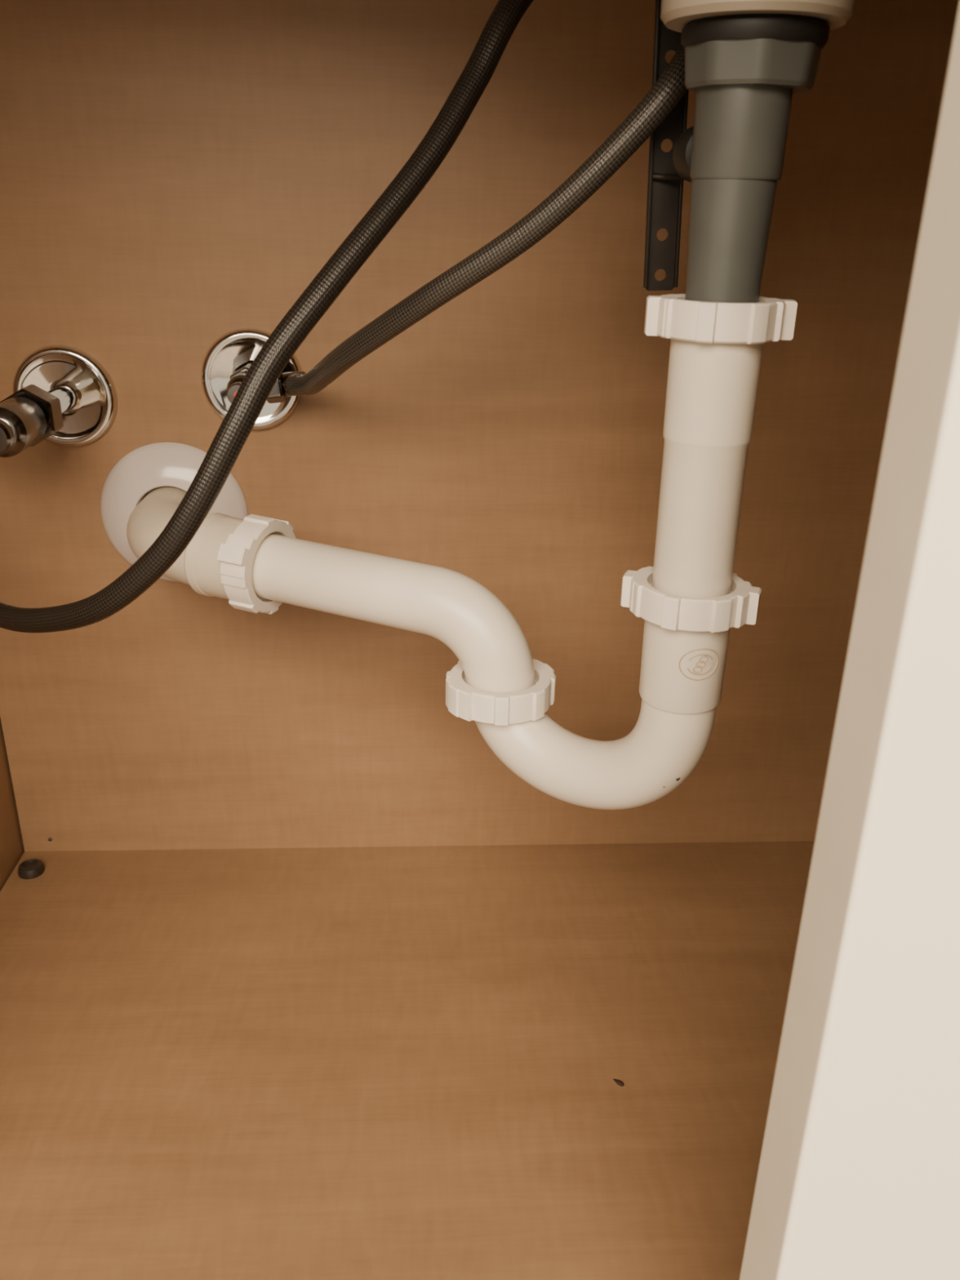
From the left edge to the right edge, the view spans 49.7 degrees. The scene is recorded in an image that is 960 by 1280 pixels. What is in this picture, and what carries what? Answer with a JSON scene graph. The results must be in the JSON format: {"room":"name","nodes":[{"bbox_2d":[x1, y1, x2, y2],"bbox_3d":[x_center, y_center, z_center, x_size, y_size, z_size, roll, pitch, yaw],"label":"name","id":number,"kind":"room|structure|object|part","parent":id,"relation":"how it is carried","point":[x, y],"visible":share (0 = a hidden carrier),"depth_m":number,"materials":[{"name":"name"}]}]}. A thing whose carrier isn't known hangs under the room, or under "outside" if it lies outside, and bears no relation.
{"room":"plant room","nodes":[
{"label":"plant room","id":0,"kind":"room"},
{"bbox_2d":[0,717,24,891],"bbox_3d":[-0.346,-0.010,0.494,0.018,0.760,0.489,0,23,-3],"label":"wall","id":1,"kind":"structure","parent":0,"point":[11,845],"depth_m":0.77,"materials":[{"name":"laminate"}]},
{"bbox_3d":[0.106,-0.366,0.343,0.930,0.030,0.535,0,23,-3],"label":"countertop","id":2,"kind":"structure","parent":1,"relation":"on","visible":0},
{"bbox_2d":[660,0,854,32],"bbox_3d":[0.106,-0.293,0.371,0.330,0.126,0.330,0,23,-3],"label":"basin","id":3,"kind":"object","parent":2,"relation":"in","point":[675,15],"visible":0.59,"depth_m":0.37,"materials":[{"name":"ceramic"}]},
{"bbox_2d":[643,0,688,290],"bbox_3d":[0.084,-0.264,0.457,0.024,0.209,0.004,0,23,-3],"label":"mounting bracket","id":4,"kind":"object","parent":3,"relation":"attached to","point":[664,197],"visible":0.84,"depth_m":0.48,"materials":[{"name":"black metal"}]},
{"bbox_2d":[653,14,829,302],"bbox_3d":[0.103,-0.184,0.440,0.055,0.128,0.097,0,23,-3],"label":"drain pipe","id":5,"kind":"object","parent":3,"relation":"attached to","point":[744,72],"visible":0.98,"depth_m":0.40,"materials":[{"name":"black plastic"}]},
{"bbox_2d":[100,293,797,809],"bbox_3d":[-0.069,-0.063,0.574,0.447,0.263,0.101,17,28,33],"label":"p-trap","id":6,"kind":"object","parent":5,"relation":"attached to","point":[689,602],"visible":0.98,"depth_m":0.53,"materials":[{"name":"white plastic"}]},
{"bbox_3d":[-0.055,-0.013,0.584,0.184,0.077,0.039,11,25,21],"label":"trap arm","id":7,"kind":"part","parent":6,"relation":"part of","materials":[{"name":"white plastic"}]},
{"bbox_3d":[0.091,-0.209,0.464,0.009,0.006,0.038,-10,26,-25],"label":"pivot rod","id":8,"kind":"part","parent":5,"relation":"part of","materials":[{"name":"silver metal"}]},
{"bbox_2d":[680,14,829,49],"bbox_3d":[0.105,-0.231,0.397,0.055,0.007,0.055,0,23,-3],"label":"washer","id":9,"kind":"object","parent":5,"relation":"in","point":[739,32],"depth_m":0.38,"materials":[{"name":"black rubber"}]},
{"bbox_2d":[0,840,814,1279],"bbox_3d":[0.093,0.260,0.619,0.868,0.018,0.455,0,23,-3],"label":"floor","id":10,"kind":"structure","parent":0,"point":[368,1063],"depth_m":0.62,"materials":[{"name":"laminate"}]},
{"bbox_2d":[17,858,44,879],"bbox_3d":[-0.336,0.170,0.775,0.018,0.008,0.018,0,23,-3],"label":"cap","id":11,"kind":"object","parent":10,"relation":"on","point":[31,868],"visible":1,"depth_m":0.77,"materials":[{"name":"plastic"}]},
{"bbox_2d":[613,1079,623,1086],"bbox_3d":[0.080,0.256,0.601,0.007,0.001,0.004,20,30,38],"label":"chip","id":12,"kind":"object","parent":10,"relation":"on","point":[619,1082],"visible":1,"depth_m":0.60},
{"bbox_2d":[0,0,959,851],"bbox_3d":[0.087,-0.144,0.703,0.868,0.660,0.016,0,23,-3],"label":"panel","id":13,"kind":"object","parent":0,"point":[175,175],"depth_m":0.68,"materials":[{"name":"laminate"}]},
{"bbox_2d":[0,344,116,457],"bbox_3d":[-0.264,-0.132,0.610,0.065,0.065,0.128,0,23,-3],"label":"shutoff valve","id":14,"kind":"object","parent":13,"relation":"attached to","point":[37,411],"visible":1,"depth_m":0.66,"materials":[{"name":"silver metal"}]},
{"bbox_3d":[-0.261,-0.109,0.556,0.020,0.020,0.009,0,23,-3],"label":"handle","id":15,"kind":"part","parent":14,"relation":"part of","materials":[{"name":"silver metal"}]},
{"bbox_2d":[0,0,533,632],"bbox_3d":[-0.112,-0.202,0.489,0.426,0.393,0.196,-2,23,-8],"label":"supply hose","id":16,"kind":"object","parent":14,"relation":"attached to","point":[247,404],"visible":1,"depth_m":0.45,"materials":[{"name":"black rubber"}]},
{"bbox_2d":[200,328,301,430],"bbox_3d":[-0.146,-0.157,0.644,0.065,0.065,0.058,0,23,-3],"label":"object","id":17,"kind":"object","parent":13,"relation":"attached to","point":[227,362],"visible":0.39,"depth_m":0.66,"materials":[{"name":"silver metal"}]},
{"bbox_3d":[-0.144,-0.148,0.622,0.014,0.014,0.009,0,23,-3],"label":"handle","id":18,"kind":"part","parent":17,"relation":"part of","materials":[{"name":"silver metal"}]},
{"bbox_2d":[266,372,286,403],"bbox_3d":[-0.133,-0.157,0.638,0.026,0.022,0.019,0,23,-3],"label":"outlet","id":19,"kind":"object","parent":17,"relation":"attached to","point":[276,395],"depth_m":0.63,"materials":[{"name":"silver metal"}]},
{"bbox_2d":[280,42,687,396],"bbox_3d":[0.001,-0.260,0.516,0.234,0.303,0.169,0,23,-3],"label":"supply hose","id":20,"kind":"object","parent":17,"relation":"attached to","point":[670,87],"visible":0.92,"depth_m":0.48,"materials":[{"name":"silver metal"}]},
{"bbox_3d":[0.119,0.785,-0.307,4.200,0.020,2.630,0,23,-3],"label":"tile","id":21,"kind":"structure","parent":0,"visible":0},
{"bbox_3d":[0.540,-0.012,0.542,0.018,0.760,0.489,0,23,-3],"label":"wall","id":22,"kind":"structure","parent":21,"relation":"on","visible":0},
{"bbox_2d":[739,2,959,1279],"bbox_3d":[0.326,0.056,0.277,0.472,0.657,0.027,0,23,-3],"label":"door leaf","id":23,"kind":"structure","parent":22,"relation":"in","point":[858,1178],"depth_m":0.26,"materials":[{"name":"paint"}]}
]}

